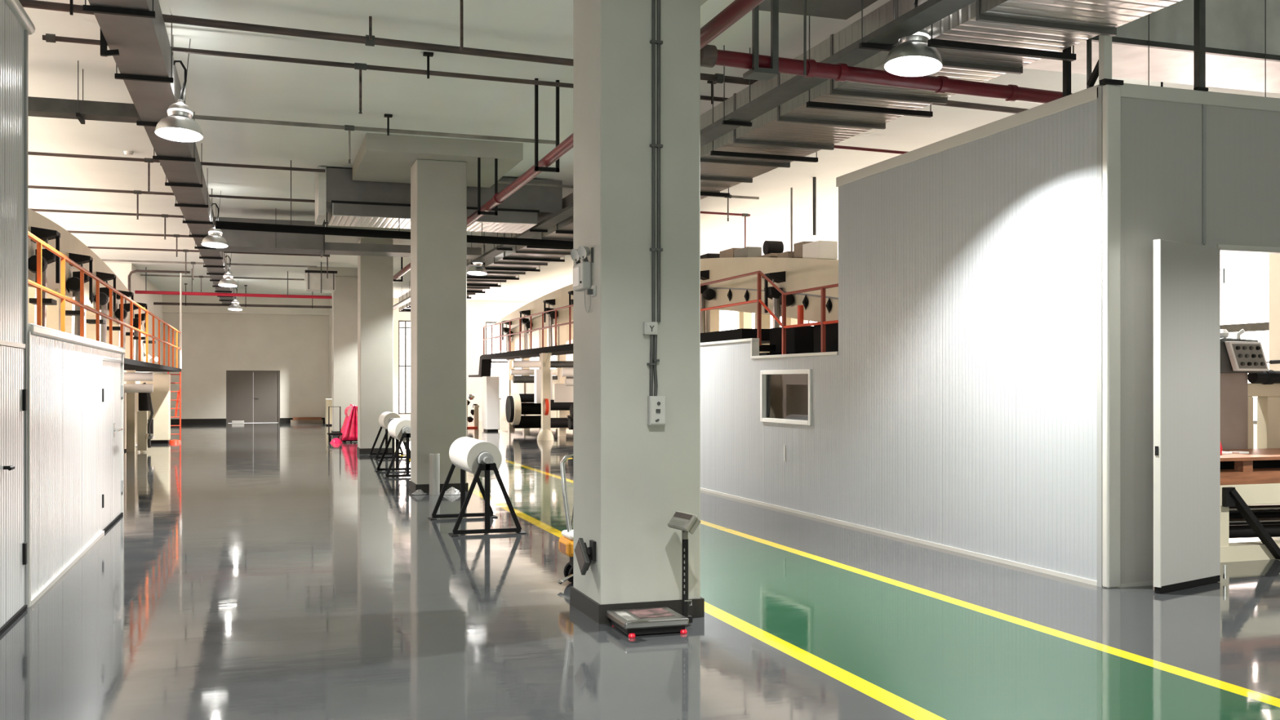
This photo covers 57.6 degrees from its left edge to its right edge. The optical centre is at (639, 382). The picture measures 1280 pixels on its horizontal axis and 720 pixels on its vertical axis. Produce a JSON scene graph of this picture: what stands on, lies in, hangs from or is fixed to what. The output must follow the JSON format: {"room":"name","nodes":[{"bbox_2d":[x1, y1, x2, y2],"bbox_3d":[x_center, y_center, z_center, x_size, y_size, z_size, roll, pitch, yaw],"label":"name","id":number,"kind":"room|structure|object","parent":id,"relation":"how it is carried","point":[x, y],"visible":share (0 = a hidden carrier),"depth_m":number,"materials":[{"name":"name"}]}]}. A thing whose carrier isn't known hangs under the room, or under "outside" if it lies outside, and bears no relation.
{"room":"factory floor","nodes":[
{"label":"factory floor","id":0,"kind":"room"},
{"bbox_2d":[105,262,163,411],"bbox_3d":[-19.350,-0.949,38.904,5.498,5.098,11.998,0,0,-18],"label":"wall","id":1,"kind":"structure","parent":0,"point":[122,270],"depth_m":39.25,"materials":[{"name":"paint"}]},
{"bbox_2d":[128,269,190,292],"bbox_3d":[-14.141,-2.458,34.261,1.695,1.715,0.069,0,0,-18],"label":"pipe","id":2,"kind":"object","parent":1,"relation":"attached to","point":[136,270],"visible":0.77,"depth_m":34.16,"materials":[{"name":"metal"}]},
{"bbox_2d":[328,293,332,398],"bbox_3d":[-12.060,-0.949,46.350,0.500,5.098,2.398,0,0,-18],"label":"wall pier","id":3,"kind":"object","parent":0,"point":[330,300],"visible":0.14,"depth_m":45.86,"materials":[{"name":"paint"}]},
{"bbox_2d":[163,298,573,422],"bbox_3d":[-12.007,-0.950,47.789,25.000,5.100,0.300,0,0,-18],"label":"wall","id":4,"kind":"structure","parent":0,"point":[296,346],"depth_m":46.78,"materials":[{"name":"paint"}]},
{"bbox_2d":[162,294,328,315],"bbox_3d":[-15.445,-3.119,46.239,6.500,0.758,0.499,0,0,-18],"label":"pipe","id":5,"kind":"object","parent":4,"relation":"attached to","point":[166,298],"depth_m":46.02,"materials":[{"name":"metal"}]},
{"bbox_2d":[170,417,324,423],"bbox_3d":[-15.708,1.505,46.400,6.100,0.190,0.029,0,0,-18],"label":"baseboard","id":6,"kind":"structure","parent":4,"relation":"attached to","point":[282,420],"depth_m":45.92,"materials":[{"name":"black"}]},
{"bbox_2d":[226,370,279,423],"bbox_3d":[-15.462,0.550,46.581,2.040,2.100,0.120,0,0,-18],"label":"door","id":7,"kind":"structure","parent":4,"relation":"in","point":[251,396],"depth_m":46.55,"materials":[{"name":"grey metal"}]},
{"bbox_2d":[398,320,410,414],"bbox_3d":[-9.076,-0.650,48.720,2.050,3.900,0.080,0,0,-18],"label":"window","id":8,"kind":"structure","parent":4,"relation":"in","point":[404,326],"depth_m":48.46,"materials":[{"name":"glass"}]},
{"bbox_2d":[485,321,555,399],"bbox_3d":[-5.061,-0.950,50.038,3.200,3.300,0.080,0,0,-18],"label":"window","id":9,"kind":"structure","parent":4,"relation":"in","point":[499,366],"depth_m":49.69,"materials":[{"name":"glass"}]},
{"bbox_2d":[0,420,1279,719],"bbox_3d":[-2.913,1.750,20.094,25.600,0.300,58.600,0,0,-18],"label":"floor","id":10,"kind":"structure","parent":0,"point":[247,571],"depth_m":7.71,"materials":[{"name":"grey paint"}]},
{"bbox_2d":[0,0,125,635],"bbox_3d":[-4.361,-0.500,8.236,0.152,4.200,12.570,0,0,-18],"label":"wall","id":11,"kind":"structure","parent":10,"relation":"on","point":[62,393],"depth_m":8.52,"materials":[{"name":"silver metal"}]},
{"bbox_2d":[27,208,182,451],"bbox_3d":[-9.880,-0.675,19.622,2.668,4.550,24.250,0,0,-18],"label":"machine","id":12,"kind":"object","parent":10,"relation":"on","point":[71,290],"visible":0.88,"depth_m":20.89,"materials":[{"name":"beige paint"}]},
{"bbox_2d":[27,208,146,356],"bbox_3d":[-10.275,-1.487,19.466,1.820,1.726,23.400,0,0,-18],"label":"railing","id":13,"kind":"object","parent":12,"relation":"attached to","point":[69,245],"depth_m":19.16,"materials":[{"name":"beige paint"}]},
{"bbox_2d":[231,420,244,423],"bbox_3d":[-15.771,1.540,45.711,0.450,0.120,0.300,0,0,-18],"label":"box","id":14,"kind":"object","parent":10,"relation":"on","point":[233,421],"visible":1,"depth_m":45.59,"materials":[{"name":"white cardboard"}]},
{"bbox_2d":[289,417,323,422],"bbox_3d":[-13.410,1.490,46.855,1.250,0.220,0.500,0,0,-18],"label":"boards","id":15,"kind":"object","parent":10,"relation":"on","point":[295,420],"visible":1,"depth_m":46.64,"materials":[{"name":"brown wood"}]},
{"bbox_2d":[325,398,332,425],"bbox_3d":[-11.728,1.100,44.039,0.290,1.000,0.600,0,0,-18],"label":"storage cabinet","id":16,"kind":"object","parent":10,"relation":"on","point":[328,402],"visible":0.51,"depth_m":43.75,"materials":[{"name":"beige paint"}]},
{"bbox_2d":[305,266,357,432],"bbox_3d":[-9.281,-0.950,36.491,2.230,5.099,2.570,0,0,-18],"label":"concrete column","id":17,"kind":"structure","parent":10,"relation":"on","point":[344,298],"depth_m":35.65,"materials":[{"name":"paint"}]},
{"bbox_2d":[327,406,342,441],"bbox_3d":[-8.387,1.121,32.269,0.506,0.954,0.710,0,0,-18],"label":"trolley","id":18,"kind":"object","parent":10,"relation":"on","point":[329,433],"visible":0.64,"depth_m":31.93,"materials":[{"name":"black metal"}]},
{"bbox_2d":[329,437,342,443],"bbox_3d":[-8.142,1.535,31.223,0.329,0.130,0.329,0,0,-18],"label":"lump","id":19,"kind":"object","parent":10,"relation":"on","point":[335,440],"visible":1,"depth_m":31.11,"materials":[{"name":"pink plastic"}]},
{"bbox_2d":[337,405,357,442],"bbox_3d":[-7.986,1.115,32.401,0.790,0.970,1.590,0,0,-18],"label":"stand","id":20,"kind":"object","parent":10,"relation":"on","point":[348,410],"visible":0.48,"depth_m":31.87,"materials":[{"name":"pink plastic"}]},
{"bbox_2d":[337,404,357,440],"bbox_3d":[-7.957,1.085,32.319,0.737,0.979,1.669,0,0,-18],"label":"film","id":21,"kind":"object","parent":20,"relation":"on","point":[349,428],"visible":0.59,"depth_m":31.56,"materials":[{"name":"pink plastic"}]},
{"bbox_2d":[324,224,410,453],"bbox_3d":[-6.224,-0.950,27.180,2.230,5.099,2.570,0,0,-18],"label":"concrete column","id":22,"kind":"structure","parent":10,"relation":"on","point":[375,273],"depth_m":26.36,"materials":[{"name":"paint"}]},
{"bbox_2d":[368,411,410,459],"bbox_3d":[-5.409,1.115,25.195,0.790,0.970,1.590,0,0,-18],"label":"stand","id":23,"kind":"object","parent":10,"relation":"on","point":[386,417],"visible":0.66,"depth_m":24.69,"materials":[{"name":"black metal"}]},
{"bbox_2d":[374,417,410,478],"bbox_3d":[-4.181,1.115,20.493,0.790,0.970,1.790,0,0,-18],"label":"stand","id":24,"kind":"object","parent":10,"relation":"on","point":[399,428],"visible":0.81,"depth_m":19.88,"materials":[{"name":"black metal"}]},
{"bbox_2d":[411,488,426,494],"bbox_3d":[-3.163,1.559,16.689,0.219,0.074,0.162,0,0,-36],"label":"film","id":25,"kind":"object","parent":10,"relation":"on","point":[416,491],"visible":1,"depth_m":16.72,"materials":[{"name":"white plastic"}]},
{"bbox_2d":[429,453,439,494],"bbox_3d":[-2.957,1.310,16.764,0.150,0.580,0.150,0,0,-18],"label":"tube","id":26,"kind":"object","parent":10,"relation":"on","point":[437,456],"visible":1,"depth_m":16.73,"materials":[{"name":"plastic"}]},
{"bbox_2d":[352,133,523,493],"bbox_3d":[-3.167,-0.950,17.869,2.230,5.099,2.570,0,0,-18],"label":"concrete column","id":27,"kind":"structure","parent":10,"relation":"on","point":[439,171],"depth_m":17.04,"materials":[{"name":"paint"}]},
{"bbox_2d":[497,180,759,221],"bbox_3d":[-0.122,-3.095,19.958,4.784,0.470,0.062,0,0,-21],"label":"pipe","id":28,"kind":"object","parent":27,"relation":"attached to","point":[499,181],"visible":0.43,"depth_m":19.52,"materials":[{"name":"grey metal"}]},
{"bbox_2d":[444,487,460,493],"bbox_3d":[-2.690,1.543,16.747,0.310,0.105,0.240,0,0,-18],"label":"film","id":29,"kind":"object","parent":10,"relation":"on","point":[450,489],"visible":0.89,"depth_m":16.79,"materials":[{"name":"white plastic"}]},
{"bbox_2d":[427,436,526,537],"bbox_3d":[-1.861,1.115,13.088,0.790,0.970,1.790,0,0,-18],"label":"stand","id":30,"kind":"object","parent":10,"relation":"on","point":[480,458],"visible":1,"depth_m":12.47,"materials":[{"name":"black metal"}]},
{"bbox_2d":[557,453,573,584],"bbox_3d":[-0.192,1.081,9.357,1.037,1.039,0.550,0,0,-18],"label":"truck","id":31,"kind":"object","parent":10,"relation":"on","point":[565,542],"visible":0.36,"depth_m":9.21,"materials":[{"name":"orange paint"}]},
{"bbox_2d":[569,0,707,623],"bbox_3d":[-0.192,-0.950,8.688,2.230,5.099,2.570,0,0,-18],"label":"concrete column","id":32,"kind":"structure","parent":10,"relation":"on","point":[631,477],"depth_m":7.89,"materials":[{"name":"paint"}]},
{"bbox_2d":[570,245,593,291],"bbox_3d":[-0.405,-0.791,8.053,0.086,0.292,0.305,0,0,-18],"label":"emergency light","id":33,"kind":"object","parent":32,"relation":"attached to","point":[581,271],"visible":1,"depth_m":7.97,"materials":[{"name":"grey plastic"}]},
{"bbox_2d":[574,537,595,575],"bbox_3d":[-0.377,1.185,7.968,0.086,0.239,0.266,0,0,-18],"label":"indicator","id":34,"kind":"object","parent":32,"relation":"attached to","point":[584,554],"visible":1,"depth_m":7.90,"materials":[{"name":"metal"}]},
{"bbox_2d":[584,284,595,312],"bbox_3d":[-0.354,-0.571,7.954,0.050,0.179,0.224,0,0,-18],"label":"wall socket","id":35,"kind":"object","parent":32,"relation":"attached to","point":[592,291],"visible":1,"depth_m":7.88,"materials":[{"name":"grey plastic"}]},
{"bbox_2d":[643,321,657,334],"bbox_3d":[0.072,-0.368,7.836,0.095,0.087,0.055,0,0,-18],"label":"junction box","id":36,"kind":"object","parent":32,"relation":"attached to","point":[649,327],"visible":1,"depth_m":7.82,"materials":[{"name":"grey plastic"}]},
{"bbox_2d":[647,0,662,395],"bbox_3d":[0.102,-1.583,7.857,0.105,3.344,0.031,0,0,-18],"label":"conduit","id":37,"kind":"object","parent":32,"relation":"attached to","point":[653,337],"visible":1,"depth_m":7.85,"materials":[{"name":"metal"}]},
{"bbox_2d":[647,395,665,425],"bbox_3d":[0.114,0.186,7.839,0.113,0.197,0.076,0,0,-18],"label":"switch box","id":38,"kind":"object","parent":32,"relation":"attached to","point":[655,404],"visible":1,"depth_m":7.81,"materials":[{"name":"grey plastic"}]},
{"bbox_2d":[466,177,838,440],"bbox_3d":[-0.625,-0.950,29.792,3.800,5.100,31.000,0,0,-18],"label":"machine","id":39,"kind":"object","parent":10,"relation":"on","point":[799,285],"visible":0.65,"depth_m":23.02,"materials":[{"name":"beige paint"}]},
{"bbox_2d":[494,257,838,351],"bbox_3d":[0.231,-1.630,30.073,2.000,2.459,31.000,0,0,-18],"label":"railing","id":40,"kind":"object","parent":39,"relation":"attached to","point":[797,273],"depth_m":21.97,"materials":[{"name":"red metal"}]},
{"bbox_2d":[797,305,804,324],"bbox_3d":[2.583,-0.865,18.741,0.100,0.770,0.100,0,0,-18],"label":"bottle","id":41,"kind":"object","parent":39,"relation":"on","point":[800,308],"depth_m":18.70,"materials":[{"name":"orange paint"}]},
{"bbox_2d":[606,511,700,637],"bbox_3d":[0.099,1.225,7.590,0.543,0.750,0.439,0,0,-18],"label":"scale","id":42,"kind":"object","parent":10,"relation":"on","point":[633,622],"visible":1,"depth_m":7.52,"materials":[{"name":"silver metal"}]},
{"bbox_2d":[700,337,838,523],"bbox_3d":[1.255,0.500,16.479,0.115,2.200,6.670,0,0,-18],"label":"wall","id":43,"kind":"structure","parent":10,"relation":"on","point":[769,424],"depth_m":15.09,"materials":[{"name":"silver metal"}]},
{"bbox_2d":[1220,328,1279,562],"bbox_3d":[6.103,0.527,11.305,2.550,2.146,1.325,0,0,-18],"label":"machine","id":44,"kind":"object","parent":10,"relation":"on","point":[1242,361],"visible":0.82,"depth_m":11.58,"materials":[{"name":"beige paint"}]},
{"bbox_2d":[1220,328,1245,338],"bbox_3d":[5.935,-0.493,11.716,0.306,0.106,0.119,0,0,-18],"label":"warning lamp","id":45,"kind":"object","parent":44,"relation":"on","point":[1224,333],"depth_m":11.65,"materials":[{"name":"white plastic"}]},
{"bbox_2d":[1220,448,1279,484],"bbox_3d":[5.934,0.777,11.131,2.180,0.265,1.050,0,0,-18],"label":"wooden pallet","id":46,"kind":"object","parent":44,"relation":"on","point":[1260,466],"depth_m":10.55,"materials":[{"name":"brown wood"}]},
{"bbox_2d":[1220,441,1222,454],"bbox_3d":[5.349,0.587,10.829,0.120,0.155,0.120,0,0,-18],"label":"bundle","id":47,"kind":"object","parent":46,"relation":"on","point":[1221,448],"visible":0.13,"depth_m":10.79,"materials":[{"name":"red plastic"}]},
{"bbox_2d":[23,0,1279,301],"bbox_3d":[-2.913,-3.650,20.094,25.600,0.300,58.600,0,0,-18],"label":"ceiling","id":48,"kind":"structure","parent":0,"point":[216,86],"depth_m":15.20,"materials":[{"name":"paint"}]},
{"bbox_2d":[27,60,141,124],"bbox_3d":[-7.838,-3.195,12.267,4.760,0.610,0.400,0,0,-18],"label":"cable tray","id":49,"kind":"object","parent":48,"relation":"hanging from","point":[82,110],"visible":0.86,"depth_m":12.72,"materials":[{"name":"metal"}]},
{"bbox_2d":[66,230,190,257],"bbox_3d":[-10.912,-3.164,25.925,7.441,0.669,0.101,0,0,-19],"label":"pipe","id":50,"kind":"object","parent":48,"relation":"hanging from","point":[176,236],"visible":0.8,"depth_m":25.81,"materials":[{"name":"metal"}]},
{"bbox_2d":[124,151,133,155],"bbox_3d":[-7.731,-3.474,17.617,0.138,0.050,0.138,0,0,-18],"label":"smoke detector","id":51,"kind":"object","parent":48,"relation":"attached to","point":[126,153],"visible":1,"depth_m":17.57,"materials":[{"name":"white plastic"}]},
{"bbox_2d":[83,0,235,303],"bbox_3d":[-8.687,-3.150,23.198,0.515,0.700,43.500,0,0,-18],"label":"cable tray","id":52,"kind":"object","parent":48,"relation":"hanging from","point":[135,33],"visible":0.74,"depth_m":11.57,"materials":[{"name":"black metal"}]},
{"bbox_2d":[27,185,327,226],"bbox_3d":[-8.954,-3.081,20.058,7.503,0.501,0.066,0,0,-20],"label":"pipe","id":53,"kind":"object","parent":52,"relation":"on","point":[135,192],"visible":0.68,"depth_m":20.17,"materials":[{"name":"metal"}]},
{"bbox_2d":[31,208,328,239],"bbox_3d":[-9.604,-3.111,23.160,8.202,0.501,0.066,0,0,-20],"label":"pipe","id":54,"kind":"object","parent":52,"relation":"on","point":[164,215],"visible":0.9,"depth_m":22.90,"materials":[{"name":"metal"}]},
{"bbox_2d":[87,246,329,278],"bbox_3d":[-11.722,-3.021,28.938,7.781,0.622,0.068,0,0,-19],"label":"pipe","id":55,"kind":"object","parent":52,"relation":"on","point":[92,247],"visible":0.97,"depth_m":29.06,"materials":[{"name":"metal"}]},
{"bbox_2d":[101,258,316,279],"bbox_3d":[-12.774,-3.081,31.855,7.601,0.502,0.068,0,0,-19],"label":"pipe","id":56,"kind":"object","parent":52,"relation":"on","point":[122,260],"visible":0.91,"depth_m":32.01,"materials":[{"name":"grey metal"}]},
{"bbox_2d":[27,151,324,192],"bbox_3d":[-8.187,-3.164,16.923,7.003,0.669,0.108,0,0,-20],"label":"pipe","id":57,"kind":"object","parent":48,"relation":"hanging from","point":[148,161],"visible":0.82,"depth_m":17.25,"materials":[{"name":"metal"}]},
{"bbox_2d":[155,35,203,142],"bbox_3d":[-4.607,-2.977,11.644,0.449,1.045,0.448,0,0,-27],"label":"lamp","id":58,"kind":"object","parent":48,"relation":"hanging from","point":[179,125],"visible":1,"depth_m":11.63,"materials":[{"name":"silver metal"}]},
{"bbox_2d":[201,190,227,248],"bbox_3d":[-7.650,-2.977,20.959,0.449,1.045,0.448,0,0,-27],"label":"lamp","id":59,"kind":"object","parent":48,"relation":"hanging from","point":[215,239],"visible":0.98,"depth_m":20.90,"materials":[{"name":"silver metal"}]},
{"bbox_2d":[140,274,304,292],"bbox_3d":[-12.997,-3.081,36.413,4.821,0.502,0.068,0,0,-19],"label":"pipe","id":60,"kind":"object","parent":48,"relation":"hanging from","point":[201,277],"visible":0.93,"depth_m":36.24,"materials":[{"name":"grey metal"}]},
{"bbox_2d":[217,253,236,287],"bbox_3d":[-10.479,-2.977,29.609,0.449,1.046,0.448,0,0,-27],"label":"lamp","id":61,"kind":"object","parent":48,"relation":"hanging from","point":[228,281],"visible":0.98,"depth_m":29.55,"materials":[{"name":"silver metal"}]},
{"bbox_2d":[134,266,332,298],"bbox_3d":[-12.648,-3.085,35.963,7.606,0.830,0.179,0,0,-20],"label":"pipe","id":62,"kind":"object","parent":48,"relation":"hanging from","point":[145,291],"visible":0.74,"depth_m":35.96,"materials":[{"name":"metal"}]},
{"bbox_2d":[227,282,242,311],"bbox_3d":[-13.661,-2.977,39.300,0.448,1.046,0.446,0,0,-23],"label":"lamp","id":63,"kind":"object","parent":48,"relation":"hanging from","point":[235,305],"visible":0.98,"depth_m":39.23,"materials":[{"name":"silver metal"}]},
{"bbox_2d":[153,283,332,308],"bbox_3d":[-13.947,-3.104,41.758,6.451,0.789,0.141,0,0,-19],"label":"pipe","id":64,"kind":"object","parent":48,"relation":"hanging from","point":[185,304],"visible":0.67,"depth_m":41.69,"materials":[{"name":"metal"}]},
{"bbox_2d":[305,262,337,293],"bbox_3d":[-9.341,-3.050,34.059,0.900,0.900,0.853,0,0,-18],"label":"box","id":65,"kind":"object","parent":48,"relation":"hanging from","point":[315,280],"visible":1,"depth_m":33.71,"materials":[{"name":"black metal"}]},
{"bbox_2d":[216,217,481,259],"bbox_3d":[-6.022,-3.050,24.321,5.310,0.900,1.109,0,0,-18],"label":"ceiling beam","id":66,"kind":"structure","parent":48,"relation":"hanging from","point":[238,241],"depth_m":23.58,"materials":[{"name":"metal"}]},
{"bbox_2d":[368,16,372,39],"bbox_3d":[-2.575,-3.390,11.127,0.026,0.220,0.026,0,0,4],"label":"hanging rod","id":67,"kind":"object","parent":48,"relation":"hanging from","point":[370,17],"visible":1,"depth_m":11.12,"materials":[{"name":"paint"}]},
{"bbox_2d":[191,113,555,164],"bbox_3d":[-3.332,-3.170,15.198,4.711,0.659,0.110,0,0,-19],"label":"pipe","id":68,"kind":"object","parent":48,"relation":"hanging from","point":[346,127],"visible":0.86,"depth_m":15.13,"materials":[{"name":"grey metal"}]},
{"bbox_2d":[42,33,728,114],"bbox_3d":[-2.199,-3.155,12.389,7.454,0.689,0.118,0,0,-20],"label":"pipe","id":69,"kind":"object","parent":48,"relation":"hanging from","point":[49,37],"visible":0.77,"depth_m":12.13,"materials":[{"name":"metal"}]},
{"bbox_2d":[215,160,573,248],"bbox_3d":[-3.312,-2.930,19.352,7.060,1.140,0.124,0,0,-26],"label":"pipe","id":70,"kind":"object","parent":48,"relation":"hanging from","point":[398,234],"visible":0.72,"depth_m":18.73,"materials":[{"name":"black metal"}]},
{"bbox_2d":[315,166,562,233],"bbox_3d":[-3.433,-3.090,19.913,4.040,0.780,1.320,0,0,-18],"label":"duct","id":71,"kind":"object","parent":48,"relation":"hanging from","point":[347,202],"visible":0.62,"depth_m":19.40,"materials":[{"name":"black metal"}]},
{"bbox_2d":[459,0,462,50],"bbox_3d":[-1.527,-3.175,9.971,0.026,0.650,0.026,0,0,4],"label":"hanging rod","id":72,"kind":"object","parent":48,"relation":"hanging from","point":[460,1],"visible":1,"depth_m":9.96,"materials":[{"name":"paint"}]},
{"bbox_2d":[18,0,1028,113],"bbox_3d":[-0.908,-3.365,11.904,12.127,0.269,0.132,0,0,-22],"label":"pipe","id":73,"kind":"object","parent":48,"relation":"hanging from","point":[717,77],"visible":0.46,"depth_m":11.23,"materials":[{"name":"metal"}]},
{"bbox_2d":[393,0,764,281],"bbox_3d":[-3.697,-2.970,21.415,0.295,1.060,37.000,0,0,-18],"label":"pipe","id":74,"kind":"object","parent":48,"relation":"hanging from","point":[736,10],"visible":0.5,"depth_m":13.38,"materials":[{"name":"metal"}]},
{"bbox_2d":[393,0,977,310],"bbox_3d":[-2.983,-3.090,24.281,0.320,0.820,40.000,0,0,-18],"label":"cable tray","id":75,"kind":"object","parent":48,"relation":"hanging from","point":[931,11],"visible":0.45,"depth_m":10.59,"materials":[{"name":"metal"}]},
{"bbox_2d":[466,262,487,275],"bbox_3d":[-3.688,-2.766,26.365,0.449,0.623,0.448,0,0,-27],"label":"lamp","id":76,"kind":"object","parent":75,"relation":"hanging from","point":[477,268],"visible":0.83,"depth_m":26.27,"materials":[{"name":"silver metal"}]},
{"bbox_2d":[884,0,942,76],"bbox_3d":[2.157,-2.786,9.202,0.449,0.622,0.448,0,0,0],"label":"lamp","id":77,"kind":"object","parent":75,"relation":"hanging from","point":[913,57],"visible":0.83,"depth_m":9.22,"materials":[{"name":"silver metal"}]},
{"bbox_2d":[700,211,750,247],"bbox_3d":[0.679,-2.880,22.300,3.206,1.239,0.103,0,0,-22],"label":"pipe","id":78,"kind":"object","parent":48,"relation":"hanging from","point":[744,215],"visible":0.32,"depth_m":22.80,"materials":[{"name":"grey metal"}]},
{"bbox_2d":[399,0,1182,311],"bbox_3d":[-2.539,-3.053,25.685,1.340,0.895,37.950,0,0,-18],"label":"cable tray","id":79,"kind":"object","parent":48,"relation":"hanging from","point":[983,41],"visible":0.48,"depth_m":10.93,"materials":[{"name":"grey metal"}]},
{"bbox_2d":[759,0,877,19],"bbox_3d":[1.563,-3.350,9.617,1.010,0.260,1.300,0,0,-18],"label":"duct","id":80,"kind":"object","parent":48,"relation":"hanging from","point":[835,9],"visible":0.67,"depth_m":10.06,"materials":[{"name":"metal"}]},
{"bbox_2d":[834,145,907,154],"bbox_3d":[2.714,-3.300,16.258,2.707,0.044,0.044,0,0,-22],"label":"pipe","id":81,"kind":"object","parent":48,"relation":"hanging from","point":[835,146],"visible":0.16,"depth_m":16.46,"materials":[{"name":"metal"}]},
{"bbox_2d":[700,0,1072,103],"bbox_3d":[2.171,-2.970,9.755,3.704,1.060,0.241,0,0,-22],"label":"pipe","id":82,"kind":"object","parent":48,"relation":"hanging from","point":[763,68],"visible":0.88,"depth_m":9.46,"materials":[{"name":"metal"}]},
{"bbox_2d":[1022,0,1279,97],"bbox_3d":[6.359,-2.925,11.006,6.050,1.150,1.054,0,0,-18],"label":"wall","id":83,"kind":"structure","parent":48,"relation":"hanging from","point":[1242,37],"depth_m":10.17,"materials":[{"name":"metal"}]},
{"bbox_2d":[737,253,1279,448],"bbox_3d":[9.105,-0.950,24.040,0.300,5.100,58.000,0,0,-18],"label":"wall","id":84,"kind":"structure","parent":0,"point":[1274,259],"depth_m":19.30,"materials":[{"name":"paint"}]},
{"bbox_2d":[719,310,737,330],"bbox_3d":[2.994,-1.000,42.557,0.080,3.400,3.400,0,0,-18],"label":"window","id":85,"kind":"structure","parent":84,"relation":"in","point":[727,319],"depth_m":42.00,"materials":[{"name":"glass"}]},
{"bbox_2d":[751,312,782,328],"bbox_3d":[4.366,-1.000,38.377,0.080,3.400,3.400,0,0,-18],"label":"window","id":86,"kind":"structure","parent":84,"relation":"in","point":[753,313],"depth_m":39.73,"materials":[{"name":"glass"}]},
{"bbox_2d":[1220,251,1269,424],"bbox_3d":[10.050,-1.000,21.066,0.080,3.400,3.440,0,0,-18],"label":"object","id":87,"kind":"structure","parent":84,"relation":"in","point":[1245,294],"depth_m":19.96,"materials":[{"name":"glass"}]},
{"bbox_2d":[835,0,1279,593],"bbox_3d":[5.451,-0.950,11.849,5.250,5.100,4.805,0,0,-18],"label":"wall","id":88,"kind":"structure","parent":0,"point":[1029,300],"depth_m":9.62,"materials":[{"name":"silver metal"}]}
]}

